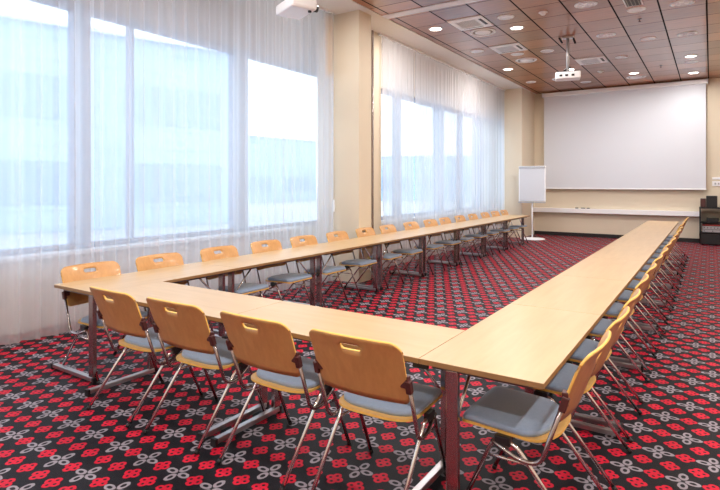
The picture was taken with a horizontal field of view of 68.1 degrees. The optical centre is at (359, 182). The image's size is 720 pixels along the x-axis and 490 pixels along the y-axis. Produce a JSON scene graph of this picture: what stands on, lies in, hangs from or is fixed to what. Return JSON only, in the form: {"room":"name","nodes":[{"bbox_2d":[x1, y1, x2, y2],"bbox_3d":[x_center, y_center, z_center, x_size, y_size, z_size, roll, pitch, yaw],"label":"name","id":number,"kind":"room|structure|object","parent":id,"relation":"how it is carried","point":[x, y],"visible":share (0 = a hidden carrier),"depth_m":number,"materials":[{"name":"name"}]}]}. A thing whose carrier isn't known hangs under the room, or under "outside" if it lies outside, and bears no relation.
{"room":"conference room","nodes":[
{"label":"conference room","id":0,"kind":"room"},
{"bbox_2d":[319,7,333,13],"bbox_3d":[-3.513,-2.727,5.054,0.050,0.022,9.291,0,0,41],"label":"rail","id":1,"kind":"object","parent":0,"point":[320,8],"visible":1,"depth_m":8.39,"materials":[{"name":"white plastic"}]},
{"bbox_2d":[0,0,93,344],"bbox_3d":[-4.591,-0.572,3.834,0.128,4.275,5.205,0,0,41],"label":"sheer curtain","id":2,"kind":"object","parent":1,"relation":"hanging from","point":[47,46],"visible":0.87,"depth_m":5.42,"materials":[{"name":"white fabric"}]},
{"bbox_2d":[94,0,333,310],"bbox_3d":[-1.634,-0.572,7.168,0.122,4.275,3.730,0,0,42],"label":"sheer curtain","id":3,"kind":"object","parent":1,"relation":"hanging from","point":[214,119],"visible":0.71,"depth_m":6.88,"materials":[{"name":"white fabric"}]},
{"bbox_2d":[333,10,370,282],"bbox_3d":[-0.134,-0.579,8.707,0.520,4.320,0.360,0,0,33],"label":"wall pillar","id":4,"kind":"structure","parent":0,"point":[352,30],"depth_m":8.54,"materials":[{"name":"beige paint"}]},
{"bbox_2d":[0,234,719,489],"bbox_3d":[2.160,1.631,6.972,9.100,0.100,19.650,0,0,33],"label":"floor","id":5,"kind":"structure","parent":0,"point":[49,438],"depth_m":3.56,"materials":[{"name":"carpet"}]},
{"bbox_2d":[61,261,146,383],"bbox_3d":[-2.162,1.148,4.550,0.634,0.875,0.552,0,0,35],"label":"folding chair","id":6,"kind":"object","parent":5,"relation":"on","point":[72,273],"visible":0.45,"depth_m":4.54,"materials":[{"name":"brown wood"}]},
{"bbox_2d":[81,310,146,325],"bbox_3d":[-2.077,1.120,4.489,0.387,0.043,0.445,0,0,35],"label":"seat cushion","id":7,"kind":"object","parent":6,"relation":"on","point":[85,320],"depth_m":4.34,"materials":[{"name":"grey fabric"}]},
{"bbox_2d":[51,263,237,384],"bbox_3d":[-1.925,1.209,4.878,0.756,0.736,1.451,0,0,33],"label":"folding table","id":8,"kind":"object","parent":5,"relation":"on","point":[192,271],"visible":0.7,"depth_m":4.59,"materials":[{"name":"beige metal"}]},
{"bbox_2d":[86,286,203,427],"bbox_3d":[-1.531,1.148,3.812,0.552,0.875,0.634,0,0,35],"label":"folding chair","id":9,"kind":"object","parent":5,"relation":"on","point":[121,314],"visible":0.91,"depth_m":3.64,"materials":[{"name":"brown wood"}]},
{"bbox_2d":[124,327,171,348],"bbox_3d":[-1.472,1.120,3.898,0.445,0.043,0.387,0,0,35],"label":"seat cushion","id":10,"kind":"object","parent":9,"relation":"on","point":[139,342],"depth_m":3.75,"materials":[{"name":"grey fabric"}]},
{"bbox_2d":[135,252,214,356],"bbox_3d":[-1.782,1.148,5.148,0.634,0.875,0.552,0,0,35],"label":"folding chair","id":11,"kind":"object","parent":5,"relation":"on","point":[143,263],"visible":0.31,"depth_m":5.30,"materials":[{"name":"brown wood"}]},
{"bbox_2d":[85,281,281,441],"bbox_3d":[-1.309,1.209,3.882,1.370,0.736,0.700,0,0,33],"label":"folding table","id":12,"kind":"object","parent":5,"relation":"on","point":[212,302],"visible":0.67,"depth_m":3.88,"materials":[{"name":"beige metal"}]},
{"bbox_2d":[142,297,265,454],"bbox_3d":[-0.997,1.148,3.472,0.552,0.875,0.634,0,0,33],"label":"folding chair","id":13,"kind":"object","parent":5,"relation":"on","point":[188,329],"visible":0.92,"depth_m":3.30,"materials":[{"name":"brown wood"}]},
{"bbox_2d":[182,338,233,365],"bbox_3d":[-0.941,1.120,3.560,0.445,0.043,0.387,0,0,33],"label":"seat cushion","id":14,"kind":"object","parent":13,"relation":"on","point":[225,355],"depth_m":3.42,"materials":[{"name":"grey fabric"}]},
{"bbox_2d":[200,245,268,297],"bbox_3d":[-1.352,1.148,5.773,0.634,0.875,0.552,0,0,34],"label":"folding chair","id":15,"kind":"object","parent":5,"relation":"on","point":[207,254],"visible":0.45,"depth_m":5.80,"materials":[{"name":"brown wood"}]},
{"bbox_2d":[225,283,268,293],"bbox_3d":[-1.265,1.120,5.715,0.387,0.043,0.445,0,0,34],"label":"seat cushion","id":16,"kind":"object","parent":15,"relation":"on","point":[246,288],"depth_m":5.64,"materials":[{"name":"grey fabric"}]},
{"bbox_2d":[196,249,325,335],"bbox_3d":[-1.125,1.209,6.092,0.756,0.736,1.451,0,0,33],"label":"folding table","id":17,"kind":"object","parent":5,"relation":"on","point":[263,259],"visible":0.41,"depth_m":5.97,"materials":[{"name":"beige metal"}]},
{"bbox_2d":[250,239,311,304],"bbox_3d":[-0.941,1.148,6.412,0.634,0.875,0.552,0,0,33],"label":"folding chair","id":18,"kind":"object","parent":5,"relation":"on","point":[256,247],"visible":0.64,"depth_m":6.40,"materials":[{"name":"brown wood"}]},
{"bbox_2d":[268,273,311,281],"bbox_3d":[-0.853,1.120,6.355,0.387,0.043,0.445,0,0,33],"label":"seat cushion","id":19,"kind":"object","parent":18,"relation":"on","point":[287,277],"depth_m":6.26,"materials":[{"name":"grey fabric"}]},
{"bbox_2d":[216,311,351,489],"bbox_3d":[-0.432,1.148,3.099,0.552,0.875,0.634,0,0,35],"label":"folding chair","id":20,"kind":"object","parent":5,"relation":"on","point":[269,348],"visible":0.89,"depth_m":2.93,"materials":[{"name":"brown wood"}]},
{"bbox_2d":[257,356,319,388],"bbox_3d":[-0.373,1.120,3.185,0.445,0.043,0.387,0,0,35],"label":"seat cushion","id":21,"kind":"object","parent":20,"relation":"on","point":[312,380],"depth_m":3.04,"materials":[{"name":"grey fabric"}]},
{"bbox_2d":[290,235,348,307],"bbox_3d":[-0.546,1.148,7.004,0.634,0.875,0.552,0,0,34],"label":"folding chair","id":22,"kind":"object","parent":5,"relation":"on","point":[295,241],"visible":0.56,"depth_m":7.03,"materials":[{"name":"brown wood"}]},
{"bbox_2d":[307,266,345,273],"bbox_3d":[-0.460,1.120,6.945,0.387,0.043,0.445,0,0,34],"label":"seat cushion","id":23,"kind":"object","parent":22,"relation":"on","point":[328,269],"depth_m":6.85,"materials":[{"name":"grey fabric"}]},
{"bbox_2d":[282,239,386,306],"bbox_3d":[-0.325,1.209,7.305,0.756,0.736,1.451,0,0,33],"label":"folding table","id":24,"kind":"object","parent":5,"relation":"on","point":[339,246],"visible":0.75,"depth_m":7.05,"materials":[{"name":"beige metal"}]},
{"bbox_2d":[210,301,464,489],"bbox_3d":[-0.163,1.209,3.126,1.370,0.736,0.700,0,0,33],"label":"folding table","id":25,"kind":"object","parent":5,"relation":"on","point":[415,340],"visible":0.75,"depth_m":3.10,"materials":[{"name":"brown wood"}]},
{"bbox_2d":[325,231,378,297],"bbox_3d":[-0.117,1.148,7.640,0.634,0.875,0.552,0,0,32],"label":"folding chair","id":26,"kind":"object","parent":5,"relation":"on","point":[342,235],"visible":0.67,"depth_m":7.60,"materials":[{"name":"brown wood"}]},
{"bbox_2d":[342,259,376,265],"bbox_3d":[-0.029,1.120,7.584,0.387,0.043,0.445,0,0,32],"label":"seat cushion","id":27,"kind":"object","parent":26,"relation":"on","point":[353,262],"depth_m":7.46,"materials":[{"name":"grey fabric"}]},
{"bbox_2d":[309,328,445,489],"bbox_3d":[0.105,1.148,2.745,0.552,0.875,0.634,0,0,32],"label":"folding chair","id":28,"kind":"object","parent":5,"relation":"on","point":[373,378],"visible":1,"depth_m":2.59,"materials":[{"name":"brown wood"}]},
{"bbox_2d":[344,382,441,416],"bbox_3d":[0.161,1.120,2.833,0.445,0.043,0.387,0,0,32],"label":"seat cushion","id":29,"kind":"object","parent":28,"relation":"on","point":[425,396],"depth_m":2.70,"materials":[{"name":"grey fabric"}]},
{"bbox_2d":[355,227,403,288],"bbox_3d":[0.296,1.148,8.291,0.634,0.875,0.552,0,0,33],"label":"folding chair","id":30,"kind":"object","parent":5,"relation":"on","point":[370,231],"visible":0.55,"depth_m":8.30,"materials":[{"name":"brown wood"}]},
{"bbox_2d":[371,253,401,258],"bbox_3d":[0.384,1.120,8.234,0.387,0.043,0.445,0,0,33],"label":"seat cushion","id":31,"kind":"object","parent":30,"relation":"on","point":[387,255],"depth_m":8.12,"materials":[{"name":"grey fabric"}]},
{"bbox_2d":[346,231,430,290],"bbox_3d":[0.475,1.209,8.518,0.756,0.736,1.451,0,0,33],"label":"folding table","id":32,"kind":"object","parent":5,"relation":"on","point":[392,237],"visible":0.75,"depth_m":8.37,"materials":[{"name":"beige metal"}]},
{"bbox_2d":[379,224,423,281],"bbox_3d":[0.686,1.148,8.870,0.634,0.875,0.552,0,0,32],"label":"folding chair","id":33,"kind":"object","parent":5,"relation":"on","point":[391,228],"visible":0.59,"depth_m":8.83,"materials":[{"name":"brown wood"}]},
{"bbox_2d":[393,249,421,253],"bbox_3d":[0.775,1.120,8.815,0.387,0.043,0.445,0,0,32],"label":"seat cushion","id":34,"kind":"object","parent":33,"relation":"on","point":[399,251],"depth_m":8.68,"materials":[{"name":"grey fabric"}]},
{"bbox_2d":[402,221,444,274],"bbox_3d":[1.144,1.148,9.555,0.634,0.875,0.552,0,0,34],"label":"folding chair","id":35,"kind":"object","parent":5,"relation":"on","point":[414,225],"visible":0.59,"depth_m":9.53,"materials":[{"name":"brown wood"}]},
{"bbox_2d":[416,244,443,248],"bbox_3d":[1.230,1.120,9.496,0.387,0.043,0.445,0,0,34],"label":"seat cushion","id":36,"kind":"object","parent":35,"relation":"on","point":[430,246],"depth_m":9.37,"materials":[{"name":"grey fabric"}]},
{"bbox_2d":[393,226,464,275],"bbox_3d":[1.276,1.209,9.732,0.756,0.736,1.451,0,0,33],"label":"folding table","id":37,"kind":"object","parent":5,"relation":"on","point":[433,230],"visible":0.7,"depth_m":9.63,"materials":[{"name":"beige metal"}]},
{"bbox_2d":[423,219,462,267],"bbox_3d":[1.579,1.148,10.204,0.634,0.875,0.552,0,0,35],"label":"folding chair","id":38,"kind":"object","parent":5,"relation":"on","point":[446,243],"visible":0.56,"depth_m":10.18,"materials":[{"name":"brown wood"}]},
{"bbox_2d":[435,240,460,243],"bbox_3d":[1.664,1.120,10.143,0.387,0.043,0.445,0,0,35],"label":"seat cushion","id":39,"kind":"object","parent":38,"relation":"on","point":[442,241],"depth_m":10.02,"materials":[{"name":"grey fabric"}]},
{"bbox_2d":[438,217,474,262],"bbox_3d":[1.962,1.148,10.809,0.634,0.875,0.552,0,0,32],"label":"folding chair","id":40,"kind":"object","parent":5,"relation":"on","point":[447,220],"visible":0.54,"depth_m":10.80,"materials":[{"name":"brown wood"}]},
{"bbox_2d":[450,237,473,240],"bbox_3d":[2.050,1.120,10.753,0.387,0.043,0.445,0,0,32],"label":"seat cushion","id":41,"kind":"object","parent":40,"relation":"on","point":[462,238],"depth_m":10.61,"materials":[{"name":"grey fabric"}]},
{"bbox_2d":[430,221,490,264],"bbox_3d":[2.076,1.209,10.945,0.756,0.736,1.451,0,0,33],"label":"folding table","id":42,"kind":"object","parent":5,"relation":"on","point":[466,224],"visible":0.74,"depth_m":10.79,"materials":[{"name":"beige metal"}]},
{"bbox_2d":[454,215,488,258],"bbox_3d":[2.392,1.148,11.473,0.634,0.875,0.552,0,0,33],"label":"folding chair","id":43,"kind":"object","parent":5,"relation":"on","point":[462,218],"visible":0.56,"depth_m":11.42,"materials":[{"name":"brown wood"}]},
{"bbox_2d":[467,214,499,254],"bbox_3d":[2.808,1.148,12.108,0.634,0.875,0.552,0,0,33],"label":"folding chair","id":44,"kind":"object","parent":5,"relation":"on","point":[474,216],"visible":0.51,"depth_m":12.08,"materials":[{"name":"brown wood"}]},
{"bbox_2d":[460,218,511,255],"bbox_3d":[2.876,1.209,12.158,0.756,0.736,1.451,0,0,33],"label":"folding table","id":45,"kind":"object","parent":5,"relation":"on","point":[492,220],"visible":0.58,"depth_m":12.26,"materials":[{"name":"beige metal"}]},
{"bbox_2d":[480,212,511,250],"bbox_3d":[3.236,1.148,12.725,0.634,0.875,0.552,0,0,33],"label":"folding chair","id":46,"kind":"object","parent":5,"relation":"on","point":[486,215],"visible":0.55,"depth_m":12.71,"materials":[{"name":"brown wood"}]},
{"bbox_2d":[490,211,520,247],"bbox_3d":[3.630,1.148,13.318,0.634,0.875,0.552,0,0,34],"label":"folding chair","id":47,"kind":"object","parent":5,"relation":"on","point":[492,212],"visible":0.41,"depth_m":13.33,"materials":[{"name":"brown wood"}]},
{"bbox_2d":[488,215,529,248],"bbox_3d":[3.676,1.209,13.372,0.756,0.736,1.451,0,0,33],"label":"folding table","id":48,"kind":"object","parent":5,"relation":"on","point":[513,217],"visible":0.66,"depth_m":13.36,"materials":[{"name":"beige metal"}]},
{"bbox_2d":[500,210,527,244],"bbox_3d":[4.021,1.148,13.920,0.634,0.875,0.552,0,0,33],"label":"folding chair","id":49,"kind":"object","parent":5,"relation":"on","point":[501,211],"visible":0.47,"depth_m":13.89,"materials":[{"name":"brown wood"}]},
{"bbox_2d":[419,304,619,489],"bbox_3d":[0.958,1.209,2.942,0.700,0.736,1.396,0,0,33],"label":"folding table","id":50,"kind":"object","parent":5,"relation":"on","point":[524,346],"visible":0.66,"depth_m":2.67,"materials":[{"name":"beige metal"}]},
{"bbox_2d":[518,166,545,239],"bbox_3d":[4.855,0.549,15.000,0.687,2.056,0.687,0,0,-17],"label":"easel","id":51,"kind":"object","parent":5,"relation":"on","point":[532,179],"visible":0.96,"depth_m":14.96,"materials":[{"name":"white plastic"}]},
{"bbox_2d":[462,330,611,489],"bbox_3d":[0.857,1.148,2.577,0.634,0.875,0.552,0,0,35],"label":"folding chair","id":52,"kind":"object","parent":5,"relation":"on","point":[506,411],"visible":1,"depth_m":2.48,"materials":[{"name":"grey fabric"}]},
{"bbox_2d":[463,386,558,436],"bbox_3d":[0.771,1.120,2.637,0.387,0.043,0.445,0,0,35],"label":"seat cushion","id":53,"kind":"object","parent":52,"relation":"on","point":[506,411],"depth_m":2.56,"materials":[{"name":"grey fabric"}]},
{"bbox_2d":[502,306,632,489],"bbox_3d":[1.205,1.148,3.090,0.634,0.875,0.552,0,0,35],"label":"folding chair","id":54,"kind":"object","parent":5,"relation":"on","point":[562,379],"visible":0.45,"depth_m":2.93,"materials":[{"name":"brown wood"}]},
{"bbox_2d":[545,363,577,391],"bbox_3d":[1.119,1.120,3.150,0.387,0.043,0.445,0,0,35],"label":"seat cushion","id":55,"kind":"object","parent":54,"relation":"on","point":[562,380],"depth_m":3.01,"materials":[{"name":"grey fabric"}]},
{"bbox_2d":[511,275,643,431],"bbox_3d":[1.727,1.209,4.108,0.700,0.736,1.396,0,0,33],"label":"folding table","id":56,"kind":"object","parent":5,"relation":"on","point":[561,292],"visible":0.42,"depth_m":3.98,"materials":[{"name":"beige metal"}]},
{"bbox_2d":[549,288,641,442],"bbox_3d":[1.539,1.148,3.602,0.634,0.875,0.552,0,0,34],"label":"folding chair","id":57,"kind":"object","parent":5,"relation":"on","point":[587,346],"visible":0.41,"depth_m":3.46,"materials":[{"name":"brown wood"}]},
{"bbox_2d":[570,339,598,360],"bbox_3d":[1.452,1.120,3.660,0.387,0.043,0.445,0,0,34],"label":"seat cushion","id":58,"kind":"object","parent":57,"relation":"on","point":[587,346],"depth_m":3.54,"materials":[{"name":"grey fabric"}]},
{"bbox_2d":[559,257,657,367],"bbox_3d":[2.496,1.209,5.275,0.700,0.736,1.396,0,0,33],"label":"folding table","id":59,"kind":"object","parent":5,"relation":"on","point":[591,267],"visible":0.38,"depth_m":5.18,"materials":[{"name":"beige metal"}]},
{"bbox_2d":[585,274,649,402],"bbox_3d":[1.910,1.148,4.185,0.634,0.875,0.552,0,0,33],"label":"folding chair","id":60,"kind":"object","parent":5,"relation":"on","point":[603,324],"visible":0.33,"depth_m":4.02,"materials":[{"name":"brown wood"}]},
{"bbox_2d":[590,318,613,334],"bbox_3d":[1.823,1.120,4.242,0.387,0.043,0.445,0,0,33],"label":"seat cushion","id":61,"kind":"object","parent":60,"relation":"on","point":[600,328],"depth_m":4.10,"materials":[{"name":"grey fabric"}]},
{"bbox_2d":[591,263,656,373],"bbox_3d":[2.295,1.148,4.769,0.634,0.875,0.552,0,0,34],"label":"folding chair","id":62,"kind":"object","parent":5,"relation":"on","point":[614,310],"visible":0.43,"depth_m":4.60,"materials":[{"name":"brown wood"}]},
{"bbox_2d":[605,302,623,315],"bbox_3d":[2.208,1.120,4.827,0.387,0.043,0.445,0,0,34],"label":"seat cushion","id":63,"kind":"object","parent":62,"relation":"on","point":[615,309],"depth_m":4.67,"materials":[{"name":"grey fabric"}]},
{"bbox_2d":[591,254,663,351],"bbox_3d":[2.680,1.148,5.352,0.634,0.875,0.552,0,0,35],"label":"folding chair","id":64,"kind":"object","parent":5,"relation":"on","point":[624,297],"visible":0.43,"depth_m":5.19,"materials":[{"name":"brown wood"}]},
{"bbox_2d":[617,290,632,300],"bbox_3d":[2.594,1.120,5.412,0.387,0.043,0.445,0,0,35],"label":"seat cushion","id":65,"kind":"object","parent":64,"relation":"on","point":[626,294],"depth_m":5.22,"materials":[{"name":"grey fabric"}]},
{"bbox_2d":[589,245,666,329],"bbox_3d":[3.266,1.209,6.441,0.700,0.736,1.396,0,0,33],"label":"folding table","id":66,"kind":"object","parent":5,"relation":"on","point":[609,251],"visible":0.36,"depth_m":6.35,"materials":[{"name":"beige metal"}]},
{"bbox_2d":[606,247,667,333],"bbox_3d":[3.068,1.148,5.926,0.634,0.875,0.552,0,0,32],"label":"folding chair","id":67,"kind":"object","parent":5,"relation":"on","point":[633,283],"visible":0.47,"depth_m":5.75,"materials":[{"name":"brown wood"}]},
{"bbox_2d":[626,280,639,288],"bbox_3d":[2.980,1.120,5.982,0.387,0.043,0.445,0,0,32],"label":"seat cushion","id":68,"kind":"object","parent":67,"relation":"on","point":[633,283],"depth_m":5.82,"materials":[{"name":"grey fabric"}]},
{"bbox_2d":[609,236,672,304],"bbox_3d":[4.035,1.209,7.608,0.700,0.736,1.396,0,0,33],"label":"folding table","id":69,"kind":"object","parent":5,"relation":"on","point":[622,241],"visible":0.43,"depth_m":7.52,"materials":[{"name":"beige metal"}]},
{"bbox_2d":[620,237,675,307],"bbox_3d":[3.827,1.148,7.068,0.634,0.875,0.552,0,0,32],"label":"folding chair","id":70,"kind":"object","parent":5,"relation":"on","point":[645,268],"visible":0.44,"depth_m":6.86,"materials":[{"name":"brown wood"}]},
{"bbox_2d":[624,230,677,285],"bbox_3d":[4.804,1.209,8.775,0.700,0.736,1.396,0,0,33],"label":"folding table","id":71,"kind":"object","parent":5,"relation":"on","point":[634,233],"visible":0.5,"depth_m":8.69,"materials":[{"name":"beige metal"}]},
{"bbox_2d":[633,242,671,319],"bbox_3d":[3.435,1.148,6.495,0.634,0.875,0.552,0,0,34],"label":"folding chair","id":72,"kind":"object","parent":5,"relation":"on","point":[639,275],"visible":0.28,"depth_m":6.34,"materials":[{"name":"brown wood"}]},
{"bbox_2d":[634,271,645,278],"bbox_3d":[3.349,1.120,6.554,0.387,0.043,0.445,0,0,34],"label":"seat cushion","id":73,"kind":"object","parent":72,"relation":"on","point":[639,276],"depth_m":6.39,"materials":[{"name":"grey fabric"}]},
{"bbox_2d":[634,225,681,271],"bbox_3d":[5.574,1.209,9.941,0.700,0.736,1.396,0,0,33],"label":"folding table","id":74,"kind":"object","parent":5,"relation":"on","point":[641,227],"visible":0.37,"depth_m":9.84,"materials":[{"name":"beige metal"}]},
{"bbox_2d":[646,233,678,297],"bbox_3d":[4.210,1.148,7.651,0.634,0.875,0.552,0,0,34],"label":"folding chair","id":75,"kind":"object","parent":5,"relation":"on","point":[650,261],"visible":0.28,"depth_m":7.49,"materials":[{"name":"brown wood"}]},
{"bbox_2d":[642,221,684,261],"bbox_3d":[6.343,1.209,11.108,0.700,0.736,1.396,0,0,33],"label":"folding table","id":76,"kind":"object","parent":5,"relation":"on","point":[661,223],"visible":0.4,"depth_m":11.05,"materials":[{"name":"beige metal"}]},
{"bbox_2d":[651,229,681,289],"bbox_3d":[4.603,1.148,8.228,0.634,0.875,0.552,0,0,35],"label":"folding chair","id":77,"kind":"object","parent":5,"relation":"on","point":[655,255],"visible":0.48,"depth_m":8.07,"materials":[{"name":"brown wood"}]},
{"bbox_2d":[655,226,683,282],"bbox_3d":[4.986,1.148,8.815,0.634,0.875,0.552,0,0,34],"label":"folding chair","id":78,"kind":"object","parent":5,"relation":"on","point":[658,251],"visible":0.21,"depth_m":8.66,"materials":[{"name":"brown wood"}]},
{"bbox_2d":[699,207,719,244],"bbox_3d":[9.050,1.101,13.659,0.580,0.959,0.520,0,0,33],"label":"equipment rack","id":79,"kind":"object","parent":5,"relation":"on","point":[704,237],"visible":0.96,"depth_m":13.52,"materials":[{"name":"black plastic"}]},
{"bbox_2d":[706,196,716,206],"bbox_3d":[9.003,0.473,13.625,0.240,0.290,0.188,0,0,33],"label":"speaker box","id":80,"kind":"object","parent":79,"relation":"on","point":[711,201],"visible":0.97,"depth_m":13.55,"materials":[{"name":"black plastic"}]},
{"bbox_2d":[374,32,380,234],"bbox_3d":[-0.497,-0.579,9.617,1.250,4.320,1.340,0,0,33],"label":"wall pier","id":81,"kind":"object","parent":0,"point":[377,39],"visible":0.07,"depth_m":9.72,"materials":[{"name":"beige paint"}]},
{"bbox_2d":[371,30,373,270],"bbox_3d":[0.225,-0.579,9.560,0.020,4.320,0.040,0,0,33],"label":"trim","id":82,"kind":"structure","parent":81,"relation":"attached to","point":[372,31],"depth_m":9.55,"materials":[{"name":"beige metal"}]},
{"bbox_2d":[504,88,533,237],"bbox_3d":[4.779,-0.579,16.056,0.590,4.320,1.300,0,0,33],"label":"wall","id":83,"kind":"structure","parent":0,"point":[519,102],"depth_m":15.55,"materials":[{"name":"beige paint"}]},
{"bbox_2d":[316,0,535,94],"bbox_3d":[-0.770,-2.779,8.905,2.080,0.080,19.650,0,0,33],"label":"trim","id":84,"kind":"structure","parent":83,"relation":"attached to","point":[379,24],"depth_m":10.30,"materials":[{"name":"white paint"}]},
{"bbox_2d":[378,33,504,90],"bbox_3d":[2.296,-2.719,12.663,0.050,0.040,7.060,0,0,33],"label":"rail","id":85,"kind":"object","parent":84,"relation":"attached to","point":[379,34],"visible":0.93,"depth_m":11.56,"materials":[{"name":"white plastic"}]},
{"bbox_2d":[382,36,413,268],"bbox_3d":[0.750,-0.561,10.277,0.045,4.255,1.282,0,0,33],"label":"sheer curtain","id":86,"kind":"object","parent":85,"relation":"hanging from","point":[397,59],"visible":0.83,"depth_m":10.24,"materials":[{"name":"white fabric"}]},
{"bbox_2d":[415,52,458,258],"bbox_3d":[1.732,-0.561,11.771,0.042,4.255,2.272,0,0,34],"label":"sheer curtain","id":87,"kind":"object","parent":85,"relation":"hanging from","point":[436,83],"visible":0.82,"depth_m":11.63,"materials":[{"name":"white fabric"}]},
{"bbox_2d":[459,71,503,246],"bbox_3d":[3.280,-0.561,14.121,0.056,4.255,3.396,0,0,33],"label":"sheer curtain","id":88,"kind":"object","parent":85,"relation":"hanging from","point":[481,104],"visible":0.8,"depth_m":13.92,"materials":[{"name":"white fabric"}]},
{"bbox_2d":[353,0,719,93],"bbox_3d":[3.029,-2.779,6.400,7.020,0.080,19.650,0,0,33],"label":"ceiling","id":89,"kind":"structure","parent":0,"point":[662,21],"depth_m":9.95,"materials":[{"name":"brown wood"}]},
{"bbox_2d":[276,0,318,19],"bbox_3d":[-0.760,-2.390,6.474,0.385,0.698,0.486,0,0,-33],"label":"ceiling projector","id":90,"kind":"object","parent":89,"relation":"hanging from","point":[294,9],"visible":1,"depth_m":6.35,"materials":[{"name":"white plastic"}]},
{"bbox_2d":[382,0,481,18],"bbox_3d":[3.284,-2.733,6.878,6.920,0.012,0.190,0,0,33],"label":"trim","id":91,"kind":"structure","parent":89,"relation":"attached to","point":[456,2],"depth_m":8.32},
{"bbox_2d":[447,15,493,30],"bbox_3d":[1.892,-2.731,9.108,0.600,0.016,0.640,0,0,33],"label":"ceiling vent","id":92,"kind":"object","parent":89,"relation":"in","point":[473,22],"visible":1,"depth_m":9.10,"materials":[{"name":"white plastic"}]},
{"bbox_2d":[470,28,495,35],"bbox_3d":[2.227,-2.728,9.653,0.460,0.022,0.460,0,0,33],"label":"ceiling vent","id":93,"kind":"object","parent":89,"relation":"in","point":[483,31],"visible":1,"depth_m":9.62,"materials":[{"name":"white plastic"}]},
{"bbox_2d":[489,43,527,53],"bbox_3d":[3.015,-2.731,10.811,0.600,0.016,0.640,0,0,33],"label":"ceiling vent","id":94,"kind":"object","parent":89,"relation":"in","point":[514,47],"visible":1,"depth_m":10.79,"materials":[{"name":"white plastic"}]},
{"bbox_2d":[555,36,580,81],"bbox_3d":[3.904,-2.339,10.005,0.440,0.801,0.346,0,0,19],"label":"ceiling projector","id":95,"kind":"object","parent":89,"relation":"hanging from","point":[565,75],"visible":1,"depth_m":9.92,"materials":[{"name":"white plastic"}]},
{"bbox_2d":[574,1,596,7],"bbox_3d":[3.463,-2.732,8.167,0.330,0.014,0.330,0,0,33],"label":"recessed light","id":96,"kind":"object","parent":89,"relation":"in","point":[585,4],"visible":1,"depth_m":8.15,"materials":[{"name":"silver metal"}]},
{"bbox_2d":[574,56,608,64],"bbox_3d":[5.176,-2.731,11.890,0.600,0.016,0.640,0,0,33],"label":"ceiling vent","id":97,"kind":"object","parent":89,"relation":"in","point":[600,59],"visible":1,"depth_m":11.85,"materials":[{"name":"white plastic"}]},
{"bbox_2d":[623,0,642,6],"bbox_3d":[4.080,-2.730,7.976,0.240,0.018,0.560,0,0,33],"label":"ceiling vent","id":98,"kind":"object","parent":89,"relation":"in","point":[628,3],"visible":1,"depth_m":8.07,"materials":[{"name":"white plastic"}]},
{"bbox_2d":[670,0,694,6],"bbox_3d":[4.906,-2.732,8.102,0.330,0.014,0.330,0,0,33],"label":"recessed light","id":99,"kind":"object","parent":89,"relation":"in","point":[680,3],"visible":1,"depth_m":8.10,"materials":[{"name":"silver metal"}]},
{"bbox_2d":[534,78,719,238],"bbox_3d":[7.528,-0.579,15.112,9.100,4.320,0.150,0,0,33],"label":"wall","id":100,"kind":"structure","parent":0,"point":[624,199],"depth_m":15.01,"materials":[{"name":"beige paint"}]},
{"bbox_2d":[533,207,698,216],"bbox_3d":[7.151,0.816,15.184,4.330,0.130,0.145,0,0,33],"label":"wall ledge","id":101,"kind":"object","parent":100,"relation":"attached to","point":[535,209],"visible":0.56,"depth_m":15.01,"materials":[{"name":"white plastic"}]},
{"bbox_2d":[534,207,698,211],"bbox_3d":[7.152,0.761,15.186,4.330,0.020,0.140,0,0,33],"label":"shelf","id":102,"kind":"object","parent":101,"relation":"attached to","point":[535,208],"depth_m":15.35,"materials":[{"name":"white plastic"}]},
{"bbox_2d":[534,231,698,242],"bbox_3d":[8.287,1.526,14.510,6.970,0.110,0.020,0,0,33],"label":"baseboard","id":103,"kind":"structure","parent":100,"relation":"attached to","point":[693,240],"depth_m":15.53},
{"bbox_2d":[542,78,707,189],"bbox_3d":[7.319,-1.266,15.040,4.220,2.895,0.170,0,0,33],"label":"projection screen","id":104,"kind":"object","parent":100,"relation":"attached to","point":[646,136],"visible":0.9,"depth_m":14.87,"materials":[{"name":"fabric"}]},
{"label":"outside","id":105,"kind":"structure","parent":0,"visible":0},
{"bbox_2d":[94,201,414,240],"bbox_3d":[-28.207,2.131,45.296,84.200,0.100,140.000,0,0,33],"label":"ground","id":106,"kind":"structure","parent":105,"point":[381,201],"depth_m":42.62,"materials":[{"name":"grey"}]},
{"bbox_2d":[94,138,94,229],"bbox_3d":[-23.887,-2.344,22.685,34.400,8.850,14.400,0,0,-38],"label":"office building","id":107,"kind":"structure","parent":106,"relation":"on","point":[94,138],"depth_m":23.40,"materials":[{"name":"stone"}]},
{"bbox_2d":[381,155,414,200],"bbox_3d":[12.236,-0.594,68.154,30.400,5.350,12.400,0,0,6],"label":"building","id":108,"kind":"structure","parent":106,"relation":"on","point":[381,155],"depth_m":62.89,"materials":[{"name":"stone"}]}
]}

